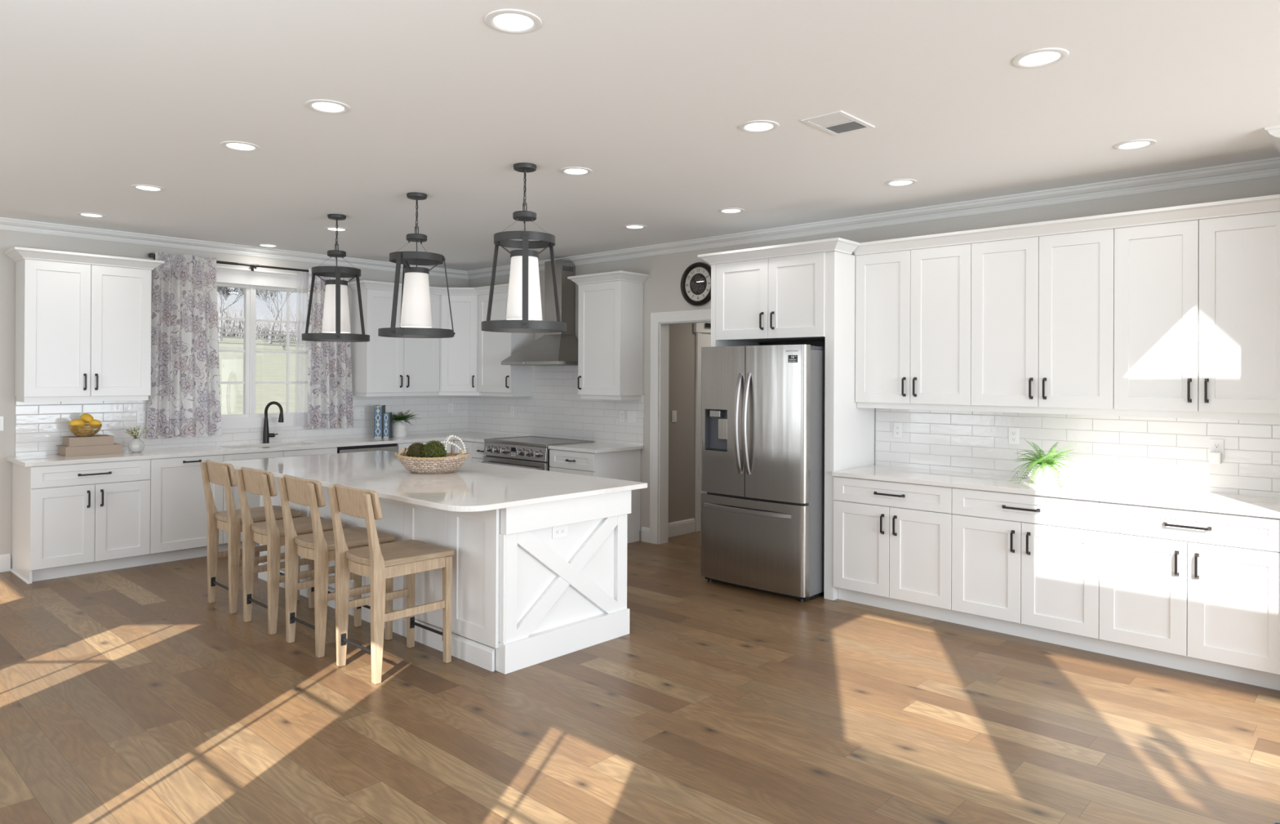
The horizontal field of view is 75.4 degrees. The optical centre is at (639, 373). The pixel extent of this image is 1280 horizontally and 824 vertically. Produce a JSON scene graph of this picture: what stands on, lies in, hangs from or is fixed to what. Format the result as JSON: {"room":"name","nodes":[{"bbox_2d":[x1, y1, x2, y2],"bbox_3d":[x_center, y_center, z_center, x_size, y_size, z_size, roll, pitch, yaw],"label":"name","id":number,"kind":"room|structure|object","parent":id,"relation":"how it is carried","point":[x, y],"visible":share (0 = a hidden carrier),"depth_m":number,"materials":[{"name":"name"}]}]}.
{"room":"kitchen","nodes":[
{"label":"kitchen","id":0,"kind":"room"},
{"bbox_2d":[0,229,468,568],"bbox_3d":[-4.683,0.128,7.126,0.150,2.900,7.900,0,0,43],"label":"wall","id":1,"kind":"structure","parent":0,"point":[8,239],"depth_m":6.65,"materials":[{"name":"beige paint"}]},
{"bbox_2d":[0,553,10,572],"bbox_3d":[-6.124,1.498,5.452,0.014,0.138,3.200,0,0,43],"label":"baseboard","id":2,"kind":"structure","parent":1,"relation":"attached to","point":[5,559],"depth_m":6.60,"materials":[{"name":"white paint"}]},
{"bbox_2d":[4,246,164,402],"bbox_3d":[-4.571,-0.374,6.843,0.392,1.192,1.040,0,0,43],"label":"upper cabinet","id":3,"kind":"object","parent":1,"relation":"attached to","point":[83,331],"visible":1,"depth_m":6.71,"materials":[{"name":"white paint"}]},
{"bbox_2d":[151,266,298,429],"bbox_3d":[-3.759,-0.242,8.007,0.050,1.532,1.805,0,0,43],"label":"trim","id":4,"kind":"structure","parent":1,"relation":"attached to","point":[224,274],"depth_m":8.02,"materials":[{"name":"white paint"}]},
{"bbox_2d":[147,253,308,271],"bbox_3d":[-3.672,-1.025,8.007,0.096,0.065,1.953,0,0,43],"label":"curtain rod","id":5,"kind":"object","parent":1,"relation":"attached to","point":[149,255],"visible":0.55,"depth_m":7.93,"materials":[{"name":"black metal"}]},
{"bbox_2d":[146,251,221,439],"bbox_3d":[-4.113,-0.252,7.490,0.090,1.650,0.610,0,0,43],"label":"curtain","id":6,"kind":"object","parent":5,"relation":"hanging from","point":[184,400],"visible":0.98,"depth_m":7.50,"materials":[{"name":"white fabric"}]},
{"bbox_2d":[293,271,308,426],"bbox_3d":[-3.269,-0.252,8.463,0.040,1.558,0.520,0,0,43],"label":"window trim","id":7,"kind":"structure","parent":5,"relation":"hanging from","point":[301,346],"depth_m":8.33,"materials":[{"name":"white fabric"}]},
{"bbox_2d":[307,268,353,429],"bbox_3d":[-3.172,-0.256,8.505,0.092,1.628,0.504,0,0,43],"label":"curtain","id":8,"kind":"object","parent":5,"relation":"hanging from","point":[330,390],"visible":0.66,"depth_m":8.46,"materials":[{"name":"white fabric"}]},
{"bbox_2d":[15,395,467,456],"bbox_3d":[-3.533,0.429,8.252,0.010,0.486,4.362,0,0,43],"label":"wall tile","id":9,"kind":"structure","parent":1,"relation":"attached to","point":[40,426],"depth_m":7.61,"materials":[{"name":"tile"}]},
{"bbox_2d":[136,410,145,423],"bbox_3d":[-4.398,0.379,7.303,0.008,0.115,0.070,0,0,43],"label":"wall outlet","id":10,"kind":"object","parent":9,"relation":"attached to","point":[140,415],"visible":1,"depth_m":7.30,"materials":[{"name":"white plastic"}]},
{"bbox_2d":[216,282,297,418],"bbox_3d":[-3.793,-0.218,8.038,0.067,1.305,1.565,0,0,43],"label":"window","id":11,"kind":"structure","parent":1,"relation":"in","point":[249,351],"depth_m":8.02,"materials":[{"name":"white paint"}]},
{"bbox_2d":[348,280,441,396],"bbox_3d":[-2.633,-0.359,8.935,0.392,1.192,0.964,0,0,43],"label":"upper cabinet","id":12,"kind":"object","parent":1,"relation":"attached to","point":[382,366],"visible":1,"depth_m":8.74,"materials":[{"name":"white paint"}]},
{"bbox_2d":[0,0,1279,271],"bbox_3d":[-1.679,-1.271,4.443,8.200,0.100,7.770,0,0,43],"label":"ceiling","id":13,"kind":"structure","parent":0,"point":[100,99],"depth_m":3.79,"materials":[{"name":"white paint"}]},
{"bbox_2d":[75,212,106,217],"bbox_3d":[-4.233,-1.224,6.391,0.196,0.007,0.196,0,0,43],"label":"recessed light","id":14,"kind":"object","parent":13,"relation":"in","point":[83,214],"visible":1,"depth_m":6.39,"materials":[{"name":"white"}]},
{"bbox_2d":[130,184,164,191],"bbox_3d":[-3.239,-1.222,5.454,0.196,0.007,0.196,0,0,43],"label":"recessed light","id":15,"kind":"object","parent":13,"relation":"in","point":[141,187],"visible":1,"depth_m":5.45,"materials":[{"name":"white"}]},
{"bbox_2d":[220,141,260,151],"bbox_3d":[-2.144,-1.220,4.448,0.196,0.007,0.196,0,0,43],"label":"recessed light","id":16,"kind":"object","parent":13,"relation":"in","point":[234,145],"visible":1,"depth_m":4.44,"materials":[{"name":"white"}]},
{"bbox_2d":[226,142,254,150],"bbox_3d":[-2.144,-1.221,4.448,0.142,0.001,0.142,0,0,43],"label":"diffuser","id":17,"kind":"object","parent":16,"relation":"attached to","point":[234,145],"depth_m":4.45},
{"bbox_2d":[305,99,351,114],"bbox_3d":[-1.424,-1.218,3.784,0.196,0.007,0.196,0,0,43],"label":"recessed light","id":18,"kind":"object","parent":13,"relation":"in","point":[326,106],"visible":1,"depth_m":3.78,"materials":[{"name":"white"}]},
{"bbox_2d":[311,102,343,111],"bbox_3d":[-1.424,-1.219,3.784,0.142,0.001,0.142,0,0,43],"label":"diffuser","id":19,"kind":"object","parent":18,"relation":"attached to","point":[325,106],"depth_m":3.78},
{"bbox_2d":[302,213,369,342],"bbox_3d":[-2.330,-0.737,6.376,0.492,0.964,0.504,0,0,43],"label":"pendant light","id":20,"kind":"object","parent":13,"relation":"hanging from","point":[335,319],"visible":1,"depth_m":6.30,"materials":[{"name":"grey metal"}]},
{"bbox_2d":[377,191,455,337],"bbox_3d":[-1.518,-0.735,5.619,0.502,0.964,0.492,0,0,43],"label":"pendant light","id":21,"kind":"object","parent":13,"relation":"hanging from","point":[415,317],"visible":1,"depth_m":5.54,"materials":[{"name":"grey metal"}]},
{"bbox_2d":[484,8,542,34],"bbox_3d":[-0.438,-1.216,2.867,0.196,0.007,0.196,0,0,43],"label":"recessed light","id":22,"kind":"object","parent":13,"relation":"in","point":[516,21],"visible":1,"depth_m":2.86,"materials":[{"name":"white paint"}]},
{"bbox_2d":[493,13,533,30],"bbox_3d":[-0.438,-1.217,2.867,0.142,0.001,0.142,0,0,43],"label":"diffuser","id":23,"kind":"object","parent":22,"relation":"attached to","point":[507,21],"depth_m":2.86,"materials":[{"name":"plastic"}]},
{"bbox_2d":[481,162,566,333],"bbox_3d":[-0.669,-0.734,4.836,0.492,0.964,0.503,0,0,43],"label":"pendant light","id":24,"kind":"object","parent":13,"relation":"hanging from","point":[524,310],"visible":1,"depth_m":4.76,"materials":[{"name":"grey metal"}]},
{"bbox_2d":[560,166,592,175],"bbox_3d":[-0.383,-1.210,4.955,0.196,0.007,0.196,0,0,43],"label":"recessed light","id":25,"kind":"object","parent":13,"relation":"in","point":[573,171],"visible":1,"depth_m":4.95,"materials":[{"name":"white"}]},
{"bbox_2d":[564,168,587,173],"bbox_3d":[-0.383,-1.212,4.955,0.142,0.001,0.142,0,0,43],"label":"diffuser","id":26,"kind":"object","parent":25,"relation":"attached to","point":[569,171],"depth_m":4.95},
{"bbox_2d":[718,207,744,213],"bbox_3d":[0.673,-1.203,6.116,0.196,0.007,0.196,0,0,43],"label":"recessed light","id":27,"kind":"object","parent":13,"relation":"in","point":[729,211],"visible":1,"depth_m":6.11,"materials":[{"name":"white"}]},
{"bbox_2d":[738,120,779,133],"bbox_3d":[0.583,-1.209,4.054,0.196,0.007,0.196,0,0,43],"label":"recessed light","id":28,"kind":"object","parent":13,"relation":"in","point":[756,126],"visible":1,"depth_m":4.05,"materials":[{"name":"white"}]},
{"bbox_2d":[745,122,773,130],"bbox_3d":[0.583,-1.210,4.054,0.142,0.001,0.142,0,0,43],"label":"diffuser","id":29,"kind":"object","parent":28,"relation":"attached to","point":[757,126],"depth_m":4.06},
{"bbox_2d":[800,110,875,136],"bbox_3d":[0.958,-1.208,4.000,0.212,0.006,0.332,0,0,43],"label":"ceiling vent","id":30,"kind":"object","parent":13,"relation":"in","point":[839,122],"visible":1,"depth_m":3.99,"materials":[{"name":"metal"}]},
{"bbox_2d":[884,178,916,186],"bbox_3d":[1.641,-1.201,5.210,0.196,0.007,0.196,0,0,43],"label":"recessed light","id":31,"kind":"object","parent":13,"relation":"in","point":[898,182],"visible":1,"depth_m":5.20,"materials":[{"name":"white"}]},
{"bbox_2d":[889,180,911,185],"bbox_3d":[1.641,-1.202,5.210,0.142,0.001,0.142,0,0,43],"label":"diffuser","id":32,"kind":"object","parent":31,"relation":"attached to","point":[900,182],"depth_m":5.20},
{"bbox_2d":[1012,47,1069,67],"bbox_3d":[1.533,-1.207,3.172,0.196,0.007,0.196,0,0,43],"label":"recessed light","id":33,"kind":"object","parent":13,"relation":"in","point":[1042,57],"visible":1,"depth_m":3.16,"materials":[{"name":"white"}]},
{"bbox_2d":[1020,51,1060,65],"bbox_3d":[1.533,-1.208,3.172,0.142,0.001,0.142,0,0,43],"label":"diffuser","id":34,"kind":"object","parent":33,"relation":"attached to","point":[1040,58],"depth_m":3.17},
{"bbox_2d":[1113,138,1156,150],"bbox_3d":[2.592,-1.199,4.340,0.196,0.007,0.196,0,0,43],"label":"recessed light","id":35,"kind":"object","parent":13,"relation":"in","point":[1142,143],"visible":1,"depth_m":4.33,"materials":[{"name":"white"}]},
{"bbox_2d":[1119,141,1150,148],"bbox_3d":[2.592,-1.200,4.340,0.142,0.001,0.142,0,0,43],"label":"diffuser","id":36,"kind":"object","parent":35,"relation":"attached to","point":[1140,144],"depth_m":4.34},
{"bbox_2d":[0,530,1279,823],"bbox_3d":[0.903,1.641,2.897,14.200,0.100,10.200,0,0,43],"label":"floor","id":37,"kind":"structure","parent":0,"point":[128,695],"depth_m":3.81,"materials":[{"name":"brown wood"}]},
{"bbox_2d":[11,458,150,583],"bbox_3d":[-4.514,1.136,6.710,0.659,0.883,0.810,0,0,43],"label":"base cabinet","id":38,"kind":"object","parent":37,"relation":"on","point":[79,518],"visible":1,"depth_m":6.47,"materials":[{"name":"white paint"}]},
{"bbox_2d":[6,431,520,466],"bbox_3d":[-3.115,0.688,7.831,1.196,0.030,4.428,0,0,43],"label":"countertop","id":39,"kind":"structure","parent":38,"relation":"on","point":[126,455],"depth_m":7.50,"materials":[{"name":"white stone"}]},
{"bbox_2d":[55,443,121,456],"bbox_3d":[-4.566,0.625,6.863,0.271,0.077,0.402,0,0,43],"label":"book","id":40,"kind":"object","parent":39,"relation":"on","point":[63,451],"visible":0.92,"depth_m":6.76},
{"bbox_2d":[61,434,114,446],"bbox_3d":[-4.561,0.550,6.838,0.216,0.073,0.324,0,0,43],"label":"book","id":41,"kind":"object","parent":40,"relation":"on","point":[100,439],"visible":0.99,"depth_m":6.77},
{"bbox_2d":[67,423,102,436],"bbox_3d":[-4.570,0.464,6.823,0.234,0.099,0.233,0,0,43],"label":"wire bowl","id":42,"kind":"object","parent":41,"relation":"on","point":[76,428],"visible":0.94,"depth_m":6.76,"materials":[{"name":"gold metal"}]},
{"bbox_2d":[125,424,148,452],"bbox_3d":[-4.287,0.549,7.035,0.144,0.230,0.154,0,0,5],"label":"bud vase","id":43,"kind":"object","parent":39,"relation":"on","point":[136,445],"visible":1,"depth_m":7.00,"materials":[{"name":"white ceramic"}]},
{"bbox_2d":[262,400,283,443],"bbox_3d":[-3.560,0.468,8.046,0.201,0.406,0.071,0,0,0],"label":"kitchen faucet","id":44,"kind":"object","parent":39,"relation":"on","point":[266,434],"visible":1,"depth_m":8.03,"materials":[{"name":"black metal"}]},
{"bbox_2d":[373,404,385,438],"bbox_3d":[-2.766,0.505,8.805,0.088,0.344,0.160,0,0,-7],"label":"patterned box","id":45,"kind":"object","parent":39,"relation":"on","point":[379,411],"visible":0.84,"depth_m":8.73,"materials":[{"name":"cardboard"}]},
{"bbox_2d":[382,412,391,437],"bbox_3d":[-2.683,0.543,8.805,0.070,0.268,0.130,0,0,-7],"label":"patterned box","id":46,"kind":"object","parent":39,"relation":"on","point":[387,416],"visible":1,"depth_m":8.74,"materials":[{"name":"cardboard"}]},
{"bbox_2d":[391,419,407,436],"bbox_3d":[-2.601,0.588,8.949,0.167,0.180,0.167,0,0,43],"label":"pot","id":47,"kind":"object","parent":39,"relation":"on","point":[398,429],"depth_m":8.88,"materials":[{"name":"white ceramic"}]},
{"bbox_2d":[391,408,420,436],"bbox_3d":[-2.586,0.534,8.982,0.373,0.289,0.410,0,0,-26],"label":"potted fern","id":48,"kind":"object","parent":39,"relation":"on","point":[399,428],"visible":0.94,"depth_m":8.89,"materials":[{"name":"ceramic"}]},
{"bbox_2d":[146,453,223,564],"bbox_3d":[-4.045,1.139,7.217,0.659,0.883,0.571,0,0,43],"label":"base cabinet","id":49,"kind":"object","parent":37,"relation":"on","point":[178,507],"visible":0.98,"depth_m":6.98,"materials":[{"name":"white paint"}]},
{"bbox_2d":[200,459,302,613],"bbox_3d":[-2.702,1.088,5.750,0.436,0.990,0.521,0,0,43],"label":"bar stool","id":50,"kind":"object","parent":37,"relation":"on","point":[229,520],"visible":0.75,"depth_m":5.61,"materials":[{"name":"brown wood"}]},
{"bbox_2d":[219,447,337,551],"bbox_3d":[-3.495,1.143,7.811,0.659,0.883,1.048,0,0,43],"label":"base cabinet","id":51,"kind":"object","parent":37,"relation":"on","point":[253,500],"visible":0.02,"depth_m":7.42,"materials":[{"name":"white paint"}]},
{"bbox_2d":[235,466,344,634],"bbox_3d":[-2.247,1.089,5.314,0.436,0.990,0.521,0,0,43],"label":"bar stool","id":52,"kind":"object","parent":37,"relation":"on","point":[271,532],"visible":0.73,"depth_m":5.19,"materials":[{"name":"brown wood"}]},
{"bbox_2d":[277,474,395,657],"bbox_3d":[-1.800,1.090,4.907,0.436,0.990,0.521,0,0,43],"label":"bar stool","id":53,"kind":"object","parent":37,"relation":"on","point":[318,545],"visible":0.82,"depth_m":4.81,"materials":[{"name":"brown wood"}]},
{"bbox_2d":[337,443,398,453],"bbox_3d":[-2.900,1.151,8.423,0.588,0.876,0.651,0,0,43],"label":"dishwasher","id":54,"kind":"object","parent":37,"relation":"on","point":[390,446],"visible":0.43,"depth_m":8.23,"materials":[{"name":"black metal"}]},
{"bbox_2d":[328,483,453,684],"bbox_3d":[-1.359,1.091,4.515,0.436,0.990,0.521,0,0,43],"label":"bar stool","id":55,"kind":"object","parent":37,"relation":"on","point":[375,561],"visible":1,"depth_m":4.46,"materials":[{"name":"brown wood"}]},
{"bbox_2d":[396,439,473,461],"bbox_3d":[-2.143,1.153,9.056,0.952,0.883,1.298,0,0,43],"label":"base cabinet","id":56,"kind":"object","parent":37,"relation":"on","point":[468,444],"visible":0.16,"depth_m":8.81,"materials":[{"name":"white paint"}]},
{"bbox_2d":[257,476,631,674],"bbox_3d":[-1.516,1.147,5.771,3.074,0.883,0.994,0,0,43],"label":"kitchen island","id":57,"kind":"object","parent":37,"relation":"on","point":[523,597],"visible":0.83,"depth_m":4.69,"materials":[{"name":"white paint"}]},
{"bbox_2d":[222,450,647,511],"bbox_3d":[-1.581,0.689,5.734,3.175,0.030,1.378,0,0,43],"label":"island countertop","id":58,"kind":"structure","parent":57,"relation":"on","point":[475,486],"depth_m":5.23,"materials":[{"name":"white stone"}]},
{"bbox_2d":[395,447,470,473],"bbox_3d":[-1.421,0.589,5.683,0.511,0.171,0.345,0,0,0],"label":"woven basket","id":59,"kind":"object","parent":58,"relation":"on","point":[451,463],"visible":0.88,"depth_m":5.57,"materials":[{"name":"wicker"}]},
{"bbox_2d":[405,441,424,457],"bbox_3d":[-1.528,0.543,5.693,0.155,0.153,0.153,0,0,43],"label":"moss ball","id":60,"kind":"object","parent":59,"relation":"in","point":[414,450],"visible":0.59,"depth_m":5.64,"materials":[{"name":"plant"}]},
{"bbox_2d":[421,440,447,457],"bbox_3d":[-1.411,0.544,5.671,0.182,0.182,0.181,0,0,43],"label":"moss ball","id":61,"kind":"object","parent":59,"relation":"in","point":[432,449],"visible":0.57,"depth_m":5.62,"materials":[{"name":"plant"}]},
{"bbox_2d":[440,435,466,455],"bbox_3d":[-1.292,0.511,5.686,0.184,0.177,0.142,0,0,0],"label":"bead garland","id":62,"kind":"object","parent":59,"relation":"in","point":[446,439],"visible":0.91,"depth_m":5.72,"materials":[{"name":"white wood"}]},
{"bbox_2d":[551,524,567,538],"bbox_3d":[-0.455,0.896,4.718,0.008,0.070,0.115,0,0,43],"label":"wall outlet","id":63,"kind":"object","parent":57,"relation":"attached to","point":[561,531],"visible":0.87,"depth_m":4.71,"materials":[{"name":"white plastic"}]},
{"bbox_2d":[471,441,487,462],"bbox_3d":[-1.488,1.155,8.885,0.240,0.883,0.659,0,0,43],"label":"base cabinet","id":64,"kind":"object","parent":37,"relation":"on","point":[477,448],"visible":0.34,"depth_m":8.68,"materials":[{"name":"white paint"}]},
{"bbox_2d":[481,435,594,471],"bbox_3d":[-1.065,1.135,8.428,0.986,0.925,0.703,0,0,43],"label":"range","id":65,"kind":"object","parent":37,"relation":"on","point":[523,451],"visible":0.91,"depth_m":8.23,"materials":[{"name":"grey metal"}]},
{"bbox_2d":[493,435,586,444],"bbox_3d":[-1.024,0.685,8.471,0.962,0.015,0.552,0,0,43],"label":"cooktop","id":66,"kind":"object","parent":65,"relation":"in","point":[535,439],"depth_m":8.45,"materials":[{"name":"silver glass"}]},
{"bbox_2d":[549,448,640,543],"bbox_3d":[-0.443,1.157,7.917,0.610,0.883,0.659,0,0,43],"label":"base cabinet","id":67,"kind":"object","parent":37,"relation":"on","point":[620,464],"visible":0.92,"depth_m":7.78,"materials":[{"name":"white paint"}]},
{"bbox_2d":[547,441,644,453],"bbox_3d":[-0.419,0.700,7.912,0.648,0.030,0.648,0,0,43],"label":"countertop","id":68,"kind":"structure","parent":67,"relation":"on","point":[594,446],"depth_m":7.78,"materials":[{"name":"white stone"}]},
{"bbox_2d":[700,344,825,601],"bbox_3d":[1.047,0.699,6.328,0.935,1.805,0.919,0,0,43],"label":"fridge","id":69,"kind":"object","parent":37,"relation":"on","point":[762,473],"visible":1,"depth_m":5.95,"materials":[{"name":"grey metal"}]},
{"bbox_2d":[697,237,875,599],"bbox_3d":[1.150,0.328,6.420,1.249,2.547,0.701,0,0,43],"label":"tall cabinet","id":70,"kind":"object","parent":37,"relation":"on","point":[806,298],"visible":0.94,"depth_m":6.05,"materials":[{"name":"white paint"}]},
{"bbox_2d":[833,475,955,622],"bbox_3d":[1.872,1.162,5.774,0.844,0.883,0.659,0,0,43],"label":"base cabinet","id":71,"kind":"object","parent":37,"relation":"on","point":[892,540],"visible":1,"depth_m":5.54,"materials":[{"name":"white paint"}]},
{"bbox_2d":[951,487,1102,653],"bbox_3d":[2.492,1.163,5.200,0.845,0.883,0.659,0,0,43],"label":"base cabinet","id":72,"kind":"object","parent":37,"relation":"on","point":[1027,566],"visible":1,"depth_m":4.96,"materials":[{"name":"white paint"}]},
{"bbox_2d":[1098,501,1279,690],"bbox_3d":[3.112,1.164,4.626,0.845,0.883,0.659,0,0,43],"label":"base cabinet","id":73,"kind":"object","parent":37,"relation":"on","point":[1194,591],"visible":1,"depth_m":4.40,"materials":[{"name":"white paint"}]},
{"bbox_2d":[831,464,1279,518],"bbox_3d":[2.509,0.706,5.200,2.555,0.030,0.648,0,0,43],"label":"countertop","id":74,"kind":"structure","parent":73,"relation":"on","point":[1234,504],"depth_m":4.94,"materials":[{"name":"white stone"}]},
{"bbox_2d":[1010,438,1083,486],"bbox_3d":[2.547,0.552,5.183,0.434,0.278,0.465,0,0,36],"label":"potted fern","id":75,"kind":"object","parent":74,"relation":"on","point":[1043,471],"visible":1,"depth_m":5.14,"materials":[{"name":"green plant"}]},
{"bbox_2d":[1027,463,1059,484],"bbox_3d":[2.530,0.627,5.189,0.176,0.128,0.179,0,0,43],"label":"planter","id":76,"kind":"object","parent":75,"relation":"attached to","point":[1050,477],"depth_m":5.13,"materials":[{"name":"white ceramic"}]},
{"bbox_2d":[668,323,695,522],"bbox_3d":[0.742,0.306,8.725,0.120,2.600,1.880,0,0,43],"label":"wall","id":77,"kind":"structure","parent":0,"point":[682,349],"depth_m":8.29,"materials":[{"name":"beige paint"}]},
{"bbox_2d":[667,518,694,537],"bbox_3d":[0.354,1.534,8.210,0.014,0.138,0.590,0,0,43],"label":"baseboard","id":78,"kind":"structure","parent":77,"relation":"attached to","point":[686,526],"depth_m":8.26,"materials":[{"name":"white paint"}]},
{"bbox_2d":[693,322,711,531],"bbox_3d":[0.866,0.537,8.745,0.035,2.140,0.920,0,0,43],"label":"door frame","id":79,"kind":"structure","parent":77,"relation":"in","point":[703,334],"depth_m":8.44,"materials":[{"name":"white paint"}]},
{"bbox_2d":[468,176,1279,540],"bbox_3d":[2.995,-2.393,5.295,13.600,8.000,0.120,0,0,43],"label":"wall","id":80,"kind":"structure","parent":0,"point":[662,292],"depth_m":6.34,"materials":[{"name":"beige paint"}]},
{"bbox_2d":[437,287,479,395],"bbox_3d":[-2.018,-0.355,9.403,0.658,1.192,0.634,0,0,43],"label":"upper cabinet","id":81,"kind":"object","parent":80,"relation":"attached to","point":[458,353],"visible":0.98,"depth_m":9.20,"materials":[{"name":"white paint"}]},
{"bbox_2d":[474,283,533,396],"bbox_3d":[-1.475,-0.354,9.065,0.657,1.192,0.392,0,0,43],"label":"upper cabinet","id":82,"kind":"object","parent":80,"relation":"attached to","point":[495,379],"visible":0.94,"depth_m":8.97,"materials":[{"name":"white paint"}]},
{"bbox_2d":[501,259,577,365],"bbox_3d":[-0.960,-0.628,8.520,0.895,1.078,0.479,0,0,43],"label":"range hood","id":83,"kind":"object","parent":80,"relation":"attached to","point":[552,348],"visible":0.93,"depth_m":8.49,"materials":[{"name":"silver metal"}]},
{"bbox_2d":[467,364,644,447],"bbox_3d":[-1.007,0.289,8.893,2.845,0.820,0.010,0,0,43],"label":"wall tile","id":84,"kind":"structure","parent":80,"relation":"attached to","point":[555,408],"depth_m":8.76,"materials":[{"name":"tile"}]},
{"bbox_2d":[627,410,636,422],"bbox_3d":[-0.077,0.416,8.017,0.116,0.115,0.009,0,0,43],"label":"wall outlet","id":85,"kind":"object","parent":84,"relation":"attached to","point":[632,415],"visible":1,"depth_m":8.02,"materials":[{"name":"white plastic"}]},
{"bbox_2d":[567,270,648,399],"bbox_3d":[-0.313,-0.351,7.989,0.724,1.192,0.392,0,0,43],"label":"upper cabinet","id":86,"kind":"object","parent":80,"relation":"attached to","point":[611,317],"visible":1,"depth_m":7.86,"materials":[{"name":"white paint"}]},
{"bbox_2d":[0,124,1279,279],"bbox_3d":[-1.702,-1.178,4.375,7.960,0.086,7.600,0,0,43],"label":"trim","id":87,"kind":"structure","parent":80,"relation":"attached to","point":[1268,167],"depth_m":6.59,"materials":[{"name":"white paint"}]},
{"bbox_2d":[641,526,649,542],"bbox_3d":[0.060,1.532,7.894,0.117,0.138,0.014,0,0,43],"label":"baseboard","id":88,"kind":"structure","parent":80,"relation":"attached to","point":[645,531],"depth_m":7.89,"materials":[{"name":"white paint"}]},
{"bbox_2d":[649,308,711,543],"bbox_3d":[0.515,0.512,7.560,1.009,2.180,0.146,0,0,43],"label":"door frame","id":89,"kind":"structure","parent":80,"relation":"in","point":[660,324],"depth_m":7.81,"materials":[{"name":"white paint"}]},
{"bbox_2d":[680,262,711,306],"bbox_3d":[0.519,-0.809,7.459,0.394,0.394,0.045,0,0,43],"label":"wall clock","id":90,"kind":"object","parent":80,"relation":"attached to","point":[695,281],"visible":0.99,"depth_m":7.46,"materials":[{"name":"brown metal"}]},
{"bbox_2d":[853,230,972,411],"bbox_3d":[1.970,-0.347,5.876,0.844,1.192,0.392,0,0,43],"label":"upper cabinet","id":91,"kind":"object","parent":80,"relation":"attached to","point":[913,307],"visible":0.98,"depth_m":5.76,"materials":[{"name":"white paint"}]},
{"bbox_2d":[966,213,1115,415],"bbox_3d":[2.590,-0.346,5.302,0.845,1.192,0.392,0,0,43],"label":"upper cabinet","id":92,"kind":"object","parent":80,"relation":"attached to","point":[1042,306],"visible":1,"depth_m":5.18,"materials":[{"name":"white paint"}]},
{"bbox_2d":[875,408,1279,497],"bbox_3d":[2.729,0.456,5.433,2.550,0.500,0.010,0,0,43],"label":"wall tile","id":93,"kind":"structure","parent":80,"relation":"attached to","point":[1159,452],"depth_m":5.25,"materials":[{"name":"tile"}]},
{"bbox_2d":[893,422,902,437],"bbox_3d":[1.920,0.419,6.169,0.070,0.115,0.008,0,0,43],"label":"wall outlet","id":94,"kind":"object","parent":93,"relation":"attached to","point":[897,426],"visible":1,"depth_m":6.17,"materials":[{"name":"white plastic"}]},
{"bbox_2d":[1008,426,1019,444],"bbox_3d":[2.530,0.421,5.604,0.070,0.115,0.008,0,0,43],"label":"wall outlet","id":95,"kind":"object","parent":93,"relation":"attached to","point":[1013,433],"visible":1,"depth_m":5.60,"materials":[{"name":"white plastic"}]},
{"bbox_2d":[1209,438,1224,458],"bbox_3d":[3.364,0.438,4.831,0.070,0.115,0.008,0,0,43],"label":"wall outlet","id":96,"kind":"object","parent":93,"relation":"attached to","point":[1215,445],"visible":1,"depth_m":4.83,"materials":[{"name":"white plastic"}]},
{"bbox_2d":[1208,451,1221,463],"bbox_3d":[3.344,0.487,4.815,0.056,0.068,0.042,0,0,43],"label":"plug adapter","id":97,"kind":"object","parent":96,"relation":"attached to","point":[1215,457],"visible":1,"depth_m":4.80,"materials":[{"name":"white plastic"}]},
{"bbox_2d":[1111,194,1279,421],"bbox_3d":[3.210,-0.344,4.728,0.845,1.192,0.392,0,0,43],"label":"upper cabinet","id":98,"kind":"object","parent":80,"relation":"attached to","point":[1197,302],"visible":1,"depth_m":4.63,"materials":[{"name":"white paint"}]},
{"label":"outside","id":99,"kind":"structure","parent":0,"visible":0},
{"bbox_2d":[217,328,295,414],"bbox_3d":[-36.258,-2.992,68.816,130.000,9.982,160.000,0,0,43],"label":"lawn","id":100,"kind":"structure","parent":99,"point":[269,366],"depth_m":35.34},
{"bbox_2d":[216,286,244,339],"bbox_3d":[-35.254,-6.227,71.251,5.342,6.892,5.800,0,0,27],"label":"bare tree","id":101,"kind":"object","parent":100,"relation":"on","point":[228,291],"visible":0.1,"depth_m":70.86,"materials":[{"name":"grey plant"}]},
{"bbox_2d":[217,295,296,339],"bbox_3d":[-43.414,-6.471,94.637,16.721,5.896,46.152,0,0,43],"label":"brush","id":102,"kind":"object","parent":100,"relation":"on","point":[228,323],"visible":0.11,"depth_m":88.79,"materials":[{"name":"plant"}]},
{"bbox_2d":[217,331,295,350],"bbox_3d":[-25.943,-1.986,57.623,0.170,1.700,21.740,0,0,43],"label":"rail fence","id":103,"kind":"object","parent":100,"relation":"on","point":[283,340],"visible":0.09,"depth_m":57.47,"materials":[{"name":"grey wood"}]},
{"bbox_2d":[217,325,296,344],"bbox_3d":[-32.624,-2.984,69.540,0.170,1.942,24.140,0,0,43],"label":"rail fence","id":104,"kind":"object","parent":100,"relation":"on","point":[221,327],"visible":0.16,"depth_m":70.05,"materials":[{"name":"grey wood"}]},
{"bbox_2d":[256,289,282,341],"bbox_3d":[-35.814,-7.430,79.954,4.927,8.808,6.149,0,0,-8],"label":"bare tree","id":105,"kind":"object","parent":100,"relation":"on","point":[266,296],"visible":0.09,"depth_m":80.04,"materials":[{"name":"grey plant"}]},
{"bbox_2d":[262,289,292,343],"bbox_3d":[-31.038,-7.131,71.270,5.754,9.197,7.242,0,0,43],"label":"bare tree","id":106,"kind":"object","parent":100,"relation":"on","point":[285,299],"visible":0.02,"depth_m":71.52,"materials":[{"name":"grey plant"}]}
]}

